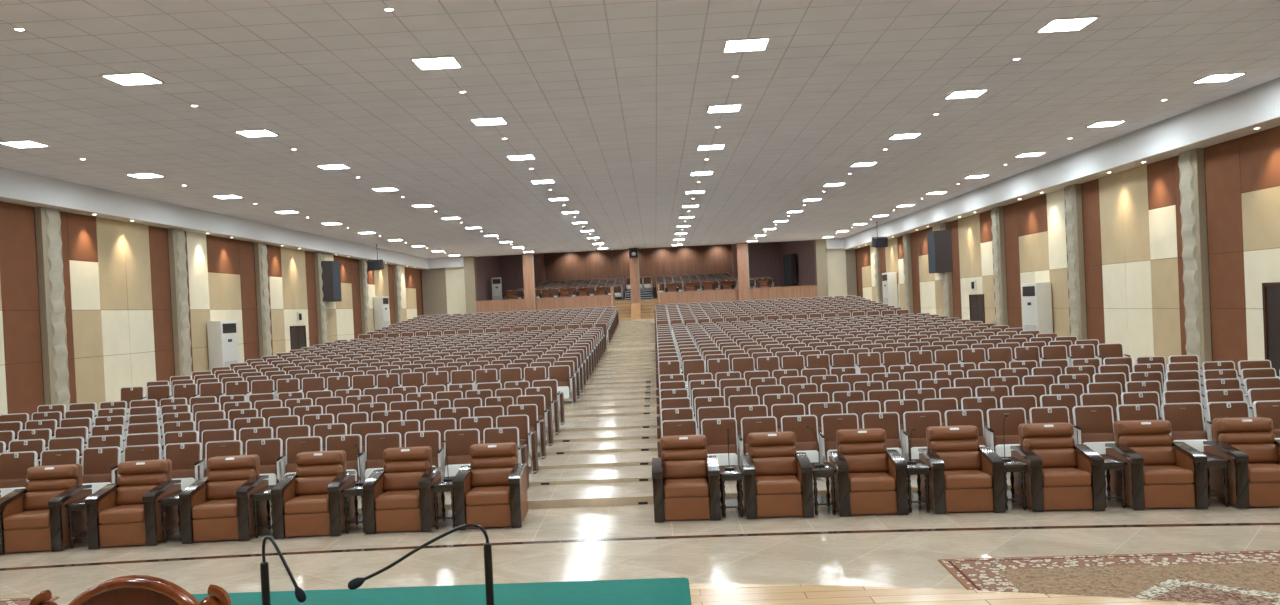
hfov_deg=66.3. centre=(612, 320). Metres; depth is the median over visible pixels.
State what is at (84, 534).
shelf
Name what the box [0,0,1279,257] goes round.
ceiling
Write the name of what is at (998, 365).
seat
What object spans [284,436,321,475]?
seat
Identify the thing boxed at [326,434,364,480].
seat
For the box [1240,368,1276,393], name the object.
seat
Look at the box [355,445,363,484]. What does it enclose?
gooseneck microphone
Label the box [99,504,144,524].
seat cushion
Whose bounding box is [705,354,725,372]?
seat
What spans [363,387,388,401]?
seat
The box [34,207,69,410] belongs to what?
trim
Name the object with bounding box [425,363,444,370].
seat
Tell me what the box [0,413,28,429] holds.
seat
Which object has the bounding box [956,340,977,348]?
seat
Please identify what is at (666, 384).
seat
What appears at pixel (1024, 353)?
seat
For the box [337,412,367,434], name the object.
seat
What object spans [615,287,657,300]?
floor
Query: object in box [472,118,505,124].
diffuser
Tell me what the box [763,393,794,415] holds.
seat
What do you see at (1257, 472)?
seat cushion
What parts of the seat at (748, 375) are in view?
frame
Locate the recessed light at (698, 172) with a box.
[690,171,713,175]
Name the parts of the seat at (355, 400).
frame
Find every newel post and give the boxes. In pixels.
[610,287,612,305]
[657,284,659,303]
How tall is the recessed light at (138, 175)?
0.022 m
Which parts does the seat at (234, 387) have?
frame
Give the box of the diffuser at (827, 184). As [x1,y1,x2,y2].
[825,183,843,185]
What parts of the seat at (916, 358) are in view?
backrest, frame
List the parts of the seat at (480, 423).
frame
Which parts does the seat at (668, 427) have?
panel, backrest, frame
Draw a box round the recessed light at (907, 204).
[895,204,914,206]
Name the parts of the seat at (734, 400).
frame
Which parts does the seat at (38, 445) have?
frame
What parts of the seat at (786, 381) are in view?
frame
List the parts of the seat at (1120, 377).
frame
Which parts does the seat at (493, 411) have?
frame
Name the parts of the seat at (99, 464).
seat, backrest, frame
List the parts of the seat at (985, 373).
frame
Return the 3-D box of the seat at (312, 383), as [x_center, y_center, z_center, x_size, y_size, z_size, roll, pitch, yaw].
[-6.779,1.729,22.237,0.552,0.886,0.448,-3,1,-4]
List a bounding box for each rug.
[0,596,58,604]
[938,550,1279,604]
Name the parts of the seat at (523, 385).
frame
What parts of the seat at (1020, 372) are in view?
frame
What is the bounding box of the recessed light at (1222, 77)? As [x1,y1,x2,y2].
[1191,72,1246,82]
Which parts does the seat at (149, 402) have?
backrest, frame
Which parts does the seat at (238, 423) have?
frame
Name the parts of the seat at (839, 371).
frame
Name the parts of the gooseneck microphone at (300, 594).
stem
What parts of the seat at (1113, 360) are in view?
frame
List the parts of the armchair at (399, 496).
arm, arm, panel, arm, arm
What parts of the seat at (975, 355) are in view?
backrest, frame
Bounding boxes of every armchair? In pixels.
[0,464,91,554]
[29,575,230,604]
[85,459,180,549]
[179,454,268,543]
[271,450,354,538]
[362,446,441,534]
[453,442,527,529]
[503,290,517,299]
[539,288,553,297]
[558,288,571,296]
[576,287,589,295]
[594,286,607,294]
[652,435,720,522]
[665,282,678,291]
[683,282,696,290]
[701,281,715,289]
[719,280,733,289]
[740,431,813,518]
[756,278,770,287]
[828,428,908,516]
[918,425,1005,513]
[1010,422,1104,511]
[1105,420,1207,509]
[1203,417,1279,508]
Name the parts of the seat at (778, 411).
frame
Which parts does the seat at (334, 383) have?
backrest, frame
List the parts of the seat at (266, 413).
frame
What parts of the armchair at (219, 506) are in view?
arm, arm, panel, arm, arm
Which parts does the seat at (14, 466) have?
seat, backrest, frame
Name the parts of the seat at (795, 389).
frame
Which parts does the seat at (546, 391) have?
backrest, frame, panel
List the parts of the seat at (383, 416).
frame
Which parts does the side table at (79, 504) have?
leg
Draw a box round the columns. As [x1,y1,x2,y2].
[522,242,749,311]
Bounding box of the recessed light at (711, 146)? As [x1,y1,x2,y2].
[697,144,724,149]
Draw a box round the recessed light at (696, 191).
[685,190,705,193]
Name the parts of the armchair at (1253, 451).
arm, arm, panel, arm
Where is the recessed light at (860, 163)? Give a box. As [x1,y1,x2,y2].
[850,162,877,166]
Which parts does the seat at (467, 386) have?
frame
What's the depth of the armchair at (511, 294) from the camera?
59.44 m
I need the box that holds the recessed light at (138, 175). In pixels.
[125,172,164,177]
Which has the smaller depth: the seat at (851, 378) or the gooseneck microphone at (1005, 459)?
the gooseneck microphone at (1005, 459)
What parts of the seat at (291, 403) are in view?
frame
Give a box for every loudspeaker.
[321,261,341,304]
[367,253,383,270]
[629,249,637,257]
[783,253,796,284]
[872,222,887,246]
[927,229,952,272]
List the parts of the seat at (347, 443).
backrest, seat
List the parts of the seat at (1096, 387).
frame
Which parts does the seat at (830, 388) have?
frame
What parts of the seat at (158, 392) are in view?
backrest, frame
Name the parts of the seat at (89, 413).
backrest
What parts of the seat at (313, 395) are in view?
frame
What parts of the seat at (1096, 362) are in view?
frame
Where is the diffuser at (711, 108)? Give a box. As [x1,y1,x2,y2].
[708,105,739,112]
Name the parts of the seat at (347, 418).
frame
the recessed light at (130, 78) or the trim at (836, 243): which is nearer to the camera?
the recessed light at (130, 78)
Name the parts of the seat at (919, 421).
seat, backrest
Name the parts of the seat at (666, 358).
backrest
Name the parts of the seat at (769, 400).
frame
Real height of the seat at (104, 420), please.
0.886 m
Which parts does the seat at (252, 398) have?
frame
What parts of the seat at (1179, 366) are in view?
backrest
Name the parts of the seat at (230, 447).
seat, backrest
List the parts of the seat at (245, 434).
frame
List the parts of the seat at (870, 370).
frame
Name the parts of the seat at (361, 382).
backrest, frame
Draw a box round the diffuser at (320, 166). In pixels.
[319,165,347,168]
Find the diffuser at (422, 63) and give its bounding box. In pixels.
[413,58,459,68]
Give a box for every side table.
[64,495,89,548]
[158,490,182,542]
[250,485,274,537]
[341,481,364,533]
[431,476,455,528]
[719,465,743,517]
[811,462,835,514]
[905,459,930,512]
[1001,457,1027,510]
[1099,454,1126,508]
[1202,452,1230,506]
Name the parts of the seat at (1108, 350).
frame, backrest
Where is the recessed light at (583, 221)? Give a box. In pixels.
[571,221,587,223]
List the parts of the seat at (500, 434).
frame, backrest, panel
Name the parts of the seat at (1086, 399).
frame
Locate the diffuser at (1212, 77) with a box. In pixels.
[1195,74,1241,82]
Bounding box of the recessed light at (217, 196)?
[212,194,242,198]
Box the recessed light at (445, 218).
[441,217,460,219]
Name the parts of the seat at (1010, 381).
frame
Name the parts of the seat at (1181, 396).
frame, backrest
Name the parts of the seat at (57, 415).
frame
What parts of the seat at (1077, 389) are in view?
frame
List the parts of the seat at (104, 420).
backrest, frame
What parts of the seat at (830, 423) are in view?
seat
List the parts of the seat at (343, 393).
frame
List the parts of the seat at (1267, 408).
frame, backrest, seat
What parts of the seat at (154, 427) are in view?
backrest, frame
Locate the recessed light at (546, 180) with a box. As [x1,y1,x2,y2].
[530,179,554,183]
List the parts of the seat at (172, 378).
backrest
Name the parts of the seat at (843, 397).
frame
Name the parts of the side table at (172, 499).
leg, leg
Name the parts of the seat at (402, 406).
frame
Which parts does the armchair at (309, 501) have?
arm, arm, panel, arm, arm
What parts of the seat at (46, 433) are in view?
frame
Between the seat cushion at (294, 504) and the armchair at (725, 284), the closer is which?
the seat cushion at (294, 504)
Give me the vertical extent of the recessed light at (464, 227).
0.022 m
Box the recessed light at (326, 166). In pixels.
[316,163,350,169]
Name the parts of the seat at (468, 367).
backrest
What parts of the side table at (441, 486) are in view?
leg, leg, leg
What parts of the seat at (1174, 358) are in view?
backrest, frame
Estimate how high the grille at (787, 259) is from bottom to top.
1.770 m
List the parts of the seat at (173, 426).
backrest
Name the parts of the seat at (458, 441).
seat, backrest, frame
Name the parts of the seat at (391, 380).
backrest, frame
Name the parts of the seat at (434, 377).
frame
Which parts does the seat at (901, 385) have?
frame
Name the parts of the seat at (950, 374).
frame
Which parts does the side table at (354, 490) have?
leg, leg, leg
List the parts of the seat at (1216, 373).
frame, backrest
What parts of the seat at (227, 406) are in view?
frame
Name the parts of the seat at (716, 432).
backrest, seat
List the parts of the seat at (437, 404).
frame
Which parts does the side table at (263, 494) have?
leg, leg, leg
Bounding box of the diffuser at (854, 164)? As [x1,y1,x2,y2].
[853,163,874,165]
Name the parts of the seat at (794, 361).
backrest, frame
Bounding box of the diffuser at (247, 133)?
[238,130,274,136]
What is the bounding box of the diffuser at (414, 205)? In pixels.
[414,205,430,206]
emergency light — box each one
[297,312,301,321]
[971,280,975,289]
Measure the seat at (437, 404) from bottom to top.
0.886 m
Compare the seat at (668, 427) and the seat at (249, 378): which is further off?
the seat at (249, 378)
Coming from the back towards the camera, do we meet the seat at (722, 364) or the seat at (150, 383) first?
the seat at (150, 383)
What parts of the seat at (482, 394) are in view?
frame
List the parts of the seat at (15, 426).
backrest, frame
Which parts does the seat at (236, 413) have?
frame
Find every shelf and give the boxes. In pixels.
[73,530,86,538]
[166,524,180,532]
[258,518,271,527]
[348,514,362,523]
[438,509,451,518]
[725,498,739,507]
[813,496,831,504]
[1106,489,1121,497]
[1208,488,1224,496]
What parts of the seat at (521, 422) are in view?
backrest, frame, seat, panel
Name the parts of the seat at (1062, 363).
frame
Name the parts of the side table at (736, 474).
leg, leg, leg, leg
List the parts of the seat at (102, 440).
backrest, frame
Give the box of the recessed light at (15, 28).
[13,27,25,30]
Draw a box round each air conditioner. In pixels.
[207,320,238,370]
[373,296,389,328]
[491,277,501,299]
[882,272,897,306]
[1022,282,1052,332]
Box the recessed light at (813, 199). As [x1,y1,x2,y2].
[802,198,821,200]
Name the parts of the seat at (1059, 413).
frame, backrest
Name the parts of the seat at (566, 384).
backrest, frame, seat, panel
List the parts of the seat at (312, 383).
backrest, frame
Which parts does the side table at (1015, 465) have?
leg, leg, leg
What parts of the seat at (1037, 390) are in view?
frame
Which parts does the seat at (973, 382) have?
frame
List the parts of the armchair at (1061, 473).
arm, arm, panel, arm, arm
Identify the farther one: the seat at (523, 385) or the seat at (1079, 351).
the seat at (1079, 351)
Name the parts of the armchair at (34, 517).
arm, arm, panel, arm, arm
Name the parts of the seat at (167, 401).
backrest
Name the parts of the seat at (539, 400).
backrest, frame, panel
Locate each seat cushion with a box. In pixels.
[3,509,49,529]
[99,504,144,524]
[192,499,237,519]
[284,494,328,514]
[375,490,419,509]
[465,486,509,505]
[664,478,708,497]
[755,475,801,494]
[849,472,895,491]
[944,470,991,489]
[1042,467,1091,486]
[1143,465,1193,484]
[1248,463,1279,482]
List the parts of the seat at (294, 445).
seat, backrest, frame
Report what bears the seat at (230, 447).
on the floor at (589, 524)
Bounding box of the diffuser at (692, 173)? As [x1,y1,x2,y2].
[691,172,711,174]
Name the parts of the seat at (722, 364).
backrest, frame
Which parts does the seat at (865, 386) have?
frame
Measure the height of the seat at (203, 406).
0.886 m
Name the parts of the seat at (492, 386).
frame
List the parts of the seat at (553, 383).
backrest, frame, panel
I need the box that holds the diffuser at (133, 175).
[131,174,161,177]
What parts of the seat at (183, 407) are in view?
backrest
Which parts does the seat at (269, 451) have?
backrest, seat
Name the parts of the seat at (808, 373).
frame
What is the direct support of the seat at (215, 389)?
on the floor at (589, 524)
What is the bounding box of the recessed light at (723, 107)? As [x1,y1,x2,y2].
[706,103,742,112]
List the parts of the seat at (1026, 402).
frame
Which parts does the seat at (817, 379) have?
frame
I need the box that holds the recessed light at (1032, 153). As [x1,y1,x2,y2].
[1014,152,1046,156]
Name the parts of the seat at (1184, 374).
backrest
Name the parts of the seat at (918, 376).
frame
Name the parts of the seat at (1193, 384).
backrest, frame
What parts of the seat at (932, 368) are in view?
frame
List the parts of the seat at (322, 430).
frame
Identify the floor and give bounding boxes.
[0,318,1279,604]
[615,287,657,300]
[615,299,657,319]
[689,583,1222,604]
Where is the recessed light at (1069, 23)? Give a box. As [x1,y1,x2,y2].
[1035,16,1099,32]
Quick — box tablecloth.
[191,577,691,604]
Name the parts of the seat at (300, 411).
frame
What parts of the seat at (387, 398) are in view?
frame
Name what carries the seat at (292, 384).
on the floor at (589, 524)
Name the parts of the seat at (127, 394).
backrest, frame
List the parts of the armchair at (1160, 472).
arm, arm, panel, arm, arm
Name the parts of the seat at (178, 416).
backrest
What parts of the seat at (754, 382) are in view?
frame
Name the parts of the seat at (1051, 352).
backrest, frame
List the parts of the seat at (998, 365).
frame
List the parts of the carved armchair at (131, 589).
panel, crest rail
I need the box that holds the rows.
[0,273,1279,452]
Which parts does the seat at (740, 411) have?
backrest, frame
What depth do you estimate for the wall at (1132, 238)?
23.63 m
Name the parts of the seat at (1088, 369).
frame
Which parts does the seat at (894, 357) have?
backrest, frame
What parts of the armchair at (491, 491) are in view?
arm, arm, panel, arm, arm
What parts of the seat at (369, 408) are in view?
frame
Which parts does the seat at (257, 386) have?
backrest, frame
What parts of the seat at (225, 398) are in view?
frame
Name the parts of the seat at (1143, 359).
backrest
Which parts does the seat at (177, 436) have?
backrest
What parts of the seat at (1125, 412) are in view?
frame, backrest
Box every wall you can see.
[0,202,423,419]
[421,239,856,315]
[476,240,815,300]
[855,126,1279,374]
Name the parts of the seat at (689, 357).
backrest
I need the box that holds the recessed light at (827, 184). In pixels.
[823,182,845,186]
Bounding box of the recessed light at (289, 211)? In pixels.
[274,210,299,213]
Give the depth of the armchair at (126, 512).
11.93 m
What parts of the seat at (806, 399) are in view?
frame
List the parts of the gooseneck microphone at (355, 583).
stem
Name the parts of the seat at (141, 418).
backrest, frame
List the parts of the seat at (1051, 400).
frame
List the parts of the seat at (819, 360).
backrest, frame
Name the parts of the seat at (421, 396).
frame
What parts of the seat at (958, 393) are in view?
frame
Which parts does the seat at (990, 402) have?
frame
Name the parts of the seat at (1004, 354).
frame, backrest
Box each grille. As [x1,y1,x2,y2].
[225,360,237,365]
[332,262,340,299]
[367,261,379,269]
[384,321,389,326]
[493,296,500,299]
[783,254,791,283]
[876,238,887,246]
[927,232,935,271]
[1024,325,1035,330]
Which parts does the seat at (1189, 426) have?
frame, backrest, seat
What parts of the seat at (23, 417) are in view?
frame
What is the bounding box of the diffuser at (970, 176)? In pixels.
[967,175,987,177]
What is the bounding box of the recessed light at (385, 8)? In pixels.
[383,7,394,10]
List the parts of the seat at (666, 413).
panel, backrest, frame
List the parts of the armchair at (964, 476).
arm, arm, panel, arm, arm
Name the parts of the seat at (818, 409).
frame, backrest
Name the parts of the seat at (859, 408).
frame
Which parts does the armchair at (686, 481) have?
arm, panel, arm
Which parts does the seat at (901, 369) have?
frame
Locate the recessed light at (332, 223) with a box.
[321,222,341,224]
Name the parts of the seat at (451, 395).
frame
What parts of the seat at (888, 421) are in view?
backrest, frame, seat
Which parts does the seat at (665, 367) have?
panel, backrest, frame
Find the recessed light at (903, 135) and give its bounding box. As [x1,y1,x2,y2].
[887,132,921,139]
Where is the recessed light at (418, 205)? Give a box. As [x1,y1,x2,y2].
[411,204,434,207]
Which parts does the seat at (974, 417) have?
backrest, frame, seat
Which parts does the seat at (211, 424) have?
frame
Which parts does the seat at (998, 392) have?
frame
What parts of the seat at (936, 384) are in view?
frame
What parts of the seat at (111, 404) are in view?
backrest, frame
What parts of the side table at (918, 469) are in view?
leg, leg, leg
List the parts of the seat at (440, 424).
frame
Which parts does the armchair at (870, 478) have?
arm, arm, panel, arm, arm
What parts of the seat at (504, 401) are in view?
frame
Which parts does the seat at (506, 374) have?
backrest, frame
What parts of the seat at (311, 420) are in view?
frame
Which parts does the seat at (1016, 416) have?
seat, backrest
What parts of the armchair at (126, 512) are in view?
arm, arm, panel, arm, arm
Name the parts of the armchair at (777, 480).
arm, arm, panel, arm, arm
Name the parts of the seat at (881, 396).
frame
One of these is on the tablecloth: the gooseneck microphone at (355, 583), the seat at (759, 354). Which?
the gooseneck microphone at (355, 583)
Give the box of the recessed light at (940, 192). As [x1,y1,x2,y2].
[925,191,947,194]
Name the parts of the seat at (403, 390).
frame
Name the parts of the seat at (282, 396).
frame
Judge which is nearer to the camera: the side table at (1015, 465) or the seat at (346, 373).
the side table at (1015, 465)
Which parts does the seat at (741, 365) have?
backrest, frame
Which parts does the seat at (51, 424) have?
frame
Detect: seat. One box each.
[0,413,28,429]
[0,421,22,439]
[0,430,14,451]
[0,451,37,496]
[8,439,44,465]
[17,428,51,449]
[25,419,56,437]
[32,411,61,427]
[37,404,65,418]
[40,449,78,465]
[48,437,83,464]
[54,426,87,448]
[60,417,91,436]
[64,409,93,425]
[68,402,96,418]
[82,446,121,493]
[87,435,123,461]
[91,424,125,449]
[94,415,126,438]
[97,408,127,428]
[99,401,128,420]
[120,386,146,412]
[124,444,161,461]
[125,433,163,458]
[127,422,162,446]
[128,414,161,434]
[129,406,160,425]
[130,399,159,417]
[146,381,168,397]
[147,385,172,411]
[159,398,186,419]
[160,404,189,428]
[161,412,191,437]
[162,421,194,449]
[163,431,198,458]
[165,442,204,489]
[170,375,191,394]
[172,379,193,395]
[173,383,198,405]
[190,396,216,412]
[192,403,220,421]
[194,374,215,383]
[195,410,224,430]
[197,378,218,393]
[198,419,230,442]
[199,382,224,402]
[202,429,235,458]
[204,440,242,477]
[218,373,238,381]
[219,394,245,409]
[221,377,243,392]
[223,401,251,418]
[225,381,250,400]
[228,408,257,428]
[233,417,264,439]
[239,427,272,454]
[241,372,262,380]
[246,375,267,390]
[246,438,285,484]
[248,393,274,408]
[251,379,276,399]
[254,399,281,416]
[261,407,290,426]
[265,371,285,379]
[268,415,299,437]
[271,374,292,391]
[276,425,309,455]
[277,378,301,394]
[277,392,303,406]
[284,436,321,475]
[285,398,312,414]
[288,369,308,377]
[293,405,322,424]
[295,373,316,388]
[302,377,326,397]
[303,413,333,435]
[306,390,332,404]
[311,368,331,376]
[313,423,346,450]
[315,396,342,413]
[319,372,340,386]
[326,404,354,422]
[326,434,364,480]
[327,376,351,396]
[334,367,354,375]
[335,389,360,403]
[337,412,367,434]
[343,371,363,385]
[346,395,372,411]
[350,421,383,450]
[352,374,376,394]
[357,366,377,374]
[358,402,386,421]
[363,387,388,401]
[365,432,400,480]
[366,369,387,384]
[371,410,401,432]
[376,393,402,410]
[377,373,401,393]
[380,365,399,373]
[387,419,419,446]
[390,368,410,384]
[390,401,418,419]
[392,386,417,400]
[402,364,422,371]
[402,372,425,392]
[405,409,435,430]
[405,430,445,493]
[406,392,432,408]
[414,367,434,381]
[420,385,445,399]
[421,399,450,417]
[423,418,456,446]
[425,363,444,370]
[426,371,450,390]
[436,391,462,407]
[437,366,457,381]
[439,407,469,428]
[444,429,479,476]
[447,362,466,369]
[448,383,473,397]
[451,370,474,389]
[453,398,481,416]
[460,365,480,389]
[460,416,492,443]
[465,389,492,405]
[469,361,488,368]
[473,405,503,427]
[475,369,499,385]
[476,382,501,396]
[483,427,528,488]
[484,364,504,379]
[485,396,513,414]
[491,360,510,367]
[495,388,521,404]
[496,414,538,473]
[500,367,523,388]
[504,381,529,394]
[507,363,527,377]
[507,404,545,458]
[514,359,533,366]
[517,395,552,445]
[524,366,547,386]
[525,387,558,434]
[530,362,550,379]
[532,379,564,424]
[548,365,575,403]
[553,361,579,397]
[656,356,681,372]
[656,360,682,387]
[656,374,687,402]
[656,381,689,424]
[657,388,691,413]
[657,397,694,432]
[657,407,697,438]
[657,419,696,457]
[681,355,701,370]
[683,359,707,387]
[687,373,712,397]
[689,379,715,401]
[692,387,720,412]
[694,396,724,423]
[697,406,730,434]
[701,418,742,466]
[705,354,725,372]
[707,358,732,379]
[715,371,740,386]
[719,378,746,395]
[724,386,752,405]
[728,353,748,368]
[728,395,759,417]
[732,357,757,377]
[734,405,767,452]
[741,416,777,453]
[744,370,769,385]
[749,377,776,394]
[752,352,772,367]
[756,385,784,404]
[757,356,782,376]
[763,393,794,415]
[770,347,789,355]
[771,403,804,431]
[772,369,797,384]
[775,351,796,366]
[780,376,807,392]
[781,415,824,479]
[782,355,807,375]
[788,383,817,402]
[793,346,812,354]
[797,392,828,414]
[799,350,820,365]
[801,368,826,382]
[807,354,833,374]
[808,402,842,436]
[810,375,837,391]
[815,345,835,353]
[821,382,850,401]
[821,413,858,461]
[823,349,844,364]
[830,367,856,381]
[832,353,858,373]
[832,391,864,413]
[838,344,858,352]
[841,373,868,390]
[846,400,880,428]
[847,348,868,366]
[853,381,883,400]
[857,352,884,367]
[859,366,885,380]
[861,343,882,351]
[862,412,908,459]
[868,389,899,411]
[872,347,893,362]
[872,372,900,389]
[883,351,910,372]
[884,399,918,432]
[885,342,905,350]
[886,380,916,399]
[888,365,915,379]
[896,346,918,361]
[903,371,931,387]
[903,388,935,410]
[903,410,941,458]
[908,342,929,349]
[909,350,937,370]
[918,364,945,378]
[920,378,950,397]
[921,345,943,360]
[922,398,957,425]
[932,341,953,348]
[935,349,963,369]
[935,370,963,386]
[939,387,971,409]
[945,409,993,450]
[946,344,968,359]
[948,362,975,377]
[954,377,984,396]
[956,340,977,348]
[961,348,990,368]
[961,396,996,426]
[967,369,995,385]
[971,343,993,358]
[975,385,1008,407]
[978,361,1005,376]
[980,339,1002,347]
[987,347,1017,367]
[987,408,1026,456]
[988,376,1019,395]
[996,342,1019,357]
[999,368,1028,384]
[1000,395,1036,422]
[1005,338,1026,346]
[1009,360,1036,374]
[1012,384,1045,406]
[1014,346,1045,366]
[1022,341,1045,356]
[1022,375,1054,394]
[1029,406,1081,443]
[1030,337,1051,345]
[1032,366,1061,383]
[1040,359,1068,373]
[1040,394,1076,423]
[1042,345,1072,365]
[1048,340,1071,356]
[1049,383,1083,405]
[1055,336,1077,344]
[1057,374,1089,392]
[1065,365,1095,382]
[1069,344,1101,365]
[1071,358,1100,372]
[1072,405,1114,453]
[1075,339,1098,354]
[1080,393,1117,421]
[1087,382,1122,404]
[1093,372,1125,391]
[1097,343,1129,364]
[1098,364,1129,381]
[1103,357,1132,372]
[1116,404,1171,435]
[1121,391,1161,419]
[1125,381,1162,408]
[1129,371,1163,393]
[1132,363,1165,385]
[1135,356,1166,376]
[1161,402,1211,451]
[1162,390,1207,420]
[1164,379,1205,406]
[1165,370,1204,394]
[1167,362,1203,384]
[1168,355,1202,375]
[1202,361,1240,380]
[1203,369,1243,390]
[1203,378,1247,401]
[1205,389,1252,416]
[1206,401,1249,445]
[1238,360,1279,383]
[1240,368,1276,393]
[1244,377,1279,403]
[1248,388,1279,416]
[1252,400,1279,439]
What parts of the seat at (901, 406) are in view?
frame, backrest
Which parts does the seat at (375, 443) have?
seat, backrest, frame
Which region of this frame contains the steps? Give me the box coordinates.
[625,290,652,299]
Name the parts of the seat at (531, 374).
backrest, frame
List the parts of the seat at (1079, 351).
backrest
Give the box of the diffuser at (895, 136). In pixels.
[890,134,918,138]
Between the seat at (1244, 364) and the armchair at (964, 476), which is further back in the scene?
the seat at (1244, 364)
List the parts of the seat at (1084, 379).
frame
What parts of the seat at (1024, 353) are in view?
frame, backrest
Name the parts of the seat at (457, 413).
frame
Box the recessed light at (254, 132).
[234,129,279,137]
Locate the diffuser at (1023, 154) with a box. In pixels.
[1018,153,1042,156]
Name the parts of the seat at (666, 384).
backrest, frame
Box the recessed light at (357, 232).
[357,232,375,233]
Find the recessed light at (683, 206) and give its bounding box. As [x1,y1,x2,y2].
[682,205,698,207]
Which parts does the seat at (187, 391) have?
backrest, frame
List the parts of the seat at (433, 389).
frame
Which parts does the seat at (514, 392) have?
frame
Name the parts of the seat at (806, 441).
backrest, frame, seat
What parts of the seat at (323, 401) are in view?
frame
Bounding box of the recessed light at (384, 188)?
[371,187,399,191]
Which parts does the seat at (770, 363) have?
backrest, frame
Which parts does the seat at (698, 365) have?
frame, backrest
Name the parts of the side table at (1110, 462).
leg, leg, leg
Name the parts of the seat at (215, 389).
backrest, frame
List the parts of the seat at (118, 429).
backrest, frame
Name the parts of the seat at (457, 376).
backrest, frame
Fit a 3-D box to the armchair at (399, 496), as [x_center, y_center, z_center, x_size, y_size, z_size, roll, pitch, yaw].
[-2.621,2.102,12.326,0.812,0.941,0.907,-3,1,0]
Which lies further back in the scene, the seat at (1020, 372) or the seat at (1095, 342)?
the seat at (1095, 342)
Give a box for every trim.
[0,167,428,269]
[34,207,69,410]
[168,228,191,375]
[254,242,271,358]
[314,252,327,343]
[359,259,369,333]
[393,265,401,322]
[427,257,463,268]
[826,238,844,248]
[844,77,1279,249]
[874,247,882,302]
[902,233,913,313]
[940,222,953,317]
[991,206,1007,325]
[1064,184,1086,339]
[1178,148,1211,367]
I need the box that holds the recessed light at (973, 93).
[943,89,988,98]
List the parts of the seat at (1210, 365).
frame, backrest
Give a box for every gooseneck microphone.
[260,536,305,604]
[348,524,493,604]
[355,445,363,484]
[443,441,453,480]
[724,429,733,469]
[807,426,824,466]
[906,429,916,463]
[1002,415,1010,460]
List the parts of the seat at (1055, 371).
frame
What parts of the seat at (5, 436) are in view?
backrest, frame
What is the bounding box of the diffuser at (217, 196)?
[214,195,240,198]
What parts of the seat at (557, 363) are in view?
backrest, panel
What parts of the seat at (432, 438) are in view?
backrest, frame, seat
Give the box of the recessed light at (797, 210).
[786,210,803,212]
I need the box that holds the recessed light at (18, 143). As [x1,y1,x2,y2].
[0,140,50,147]
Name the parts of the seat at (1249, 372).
backrest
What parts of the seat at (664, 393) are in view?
backrest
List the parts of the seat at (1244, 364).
backrest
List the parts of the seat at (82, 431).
frame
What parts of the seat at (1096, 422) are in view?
backrest, seat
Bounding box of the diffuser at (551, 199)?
[550,198,567,200]
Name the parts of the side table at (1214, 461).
leg, leg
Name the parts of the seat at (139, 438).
backrest, frame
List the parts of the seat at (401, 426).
frame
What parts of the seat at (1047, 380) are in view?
frame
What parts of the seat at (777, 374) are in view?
frame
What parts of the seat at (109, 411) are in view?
backrest, frame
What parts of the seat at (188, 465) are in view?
backrest, seat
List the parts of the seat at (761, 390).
frame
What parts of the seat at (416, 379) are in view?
backrest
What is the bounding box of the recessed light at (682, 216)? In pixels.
[679,216,694,218]
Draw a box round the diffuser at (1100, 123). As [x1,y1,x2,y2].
[1090,121,1123,126]
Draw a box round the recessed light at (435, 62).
[410,55,462,69]
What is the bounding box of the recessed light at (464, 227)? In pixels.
[464,227,481,228]
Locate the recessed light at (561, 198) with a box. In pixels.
[548,197,568,200]
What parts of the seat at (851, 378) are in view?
frame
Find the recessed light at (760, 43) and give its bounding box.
[722,37,770,52]
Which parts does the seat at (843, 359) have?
backrest, frame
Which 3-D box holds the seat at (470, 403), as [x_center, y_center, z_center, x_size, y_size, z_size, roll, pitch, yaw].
[-2.518,1.806,17.196,0.552,0.886,0.448,-3,1,0]
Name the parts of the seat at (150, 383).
backrest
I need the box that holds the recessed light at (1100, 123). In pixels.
[1085,120,1126,127]
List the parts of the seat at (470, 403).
frame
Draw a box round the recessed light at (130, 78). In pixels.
[99,72,164,85]
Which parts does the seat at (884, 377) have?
frame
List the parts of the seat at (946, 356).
backrest, frame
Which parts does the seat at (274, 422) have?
frame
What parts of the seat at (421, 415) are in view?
frame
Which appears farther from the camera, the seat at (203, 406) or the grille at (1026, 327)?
the grille at (1026, 327)
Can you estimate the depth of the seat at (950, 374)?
17.86 m
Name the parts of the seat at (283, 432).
backrest, frame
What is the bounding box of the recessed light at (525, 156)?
[506,154,535,159]
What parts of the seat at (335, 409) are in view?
frame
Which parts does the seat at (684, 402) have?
panel, backrest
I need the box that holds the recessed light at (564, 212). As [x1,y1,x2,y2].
[561,211,579,213]
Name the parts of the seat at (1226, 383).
frame, backrest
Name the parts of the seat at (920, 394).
frame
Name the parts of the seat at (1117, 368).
frame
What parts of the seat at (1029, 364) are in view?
frame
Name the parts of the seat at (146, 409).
backrest, frame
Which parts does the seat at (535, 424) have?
backrest, frame, seat, panel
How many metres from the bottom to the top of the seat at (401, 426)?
0.886 m
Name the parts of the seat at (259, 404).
frame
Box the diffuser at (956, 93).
[947,90,985,97]
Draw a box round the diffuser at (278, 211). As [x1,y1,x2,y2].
[278,211,297,212]
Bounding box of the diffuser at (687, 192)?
[686,191,703,193]
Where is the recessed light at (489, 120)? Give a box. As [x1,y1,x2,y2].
[469,117,507,125]
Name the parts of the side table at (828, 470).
leg, leg, leg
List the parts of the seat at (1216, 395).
frame, backrest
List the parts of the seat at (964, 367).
frame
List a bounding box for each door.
[290,325,306,349]
[969,294,984,322]
[1262,282,1279,373]
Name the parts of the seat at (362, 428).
frame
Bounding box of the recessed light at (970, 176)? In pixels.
[964,174,989,178]
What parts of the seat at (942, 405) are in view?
frame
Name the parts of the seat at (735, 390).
frame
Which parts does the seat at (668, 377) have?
frame, backrest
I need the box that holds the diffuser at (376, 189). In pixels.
[374,188,395,190]
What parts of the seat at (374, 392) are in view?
frame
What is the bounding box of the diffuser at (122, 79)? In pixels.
[104,74,160,84]

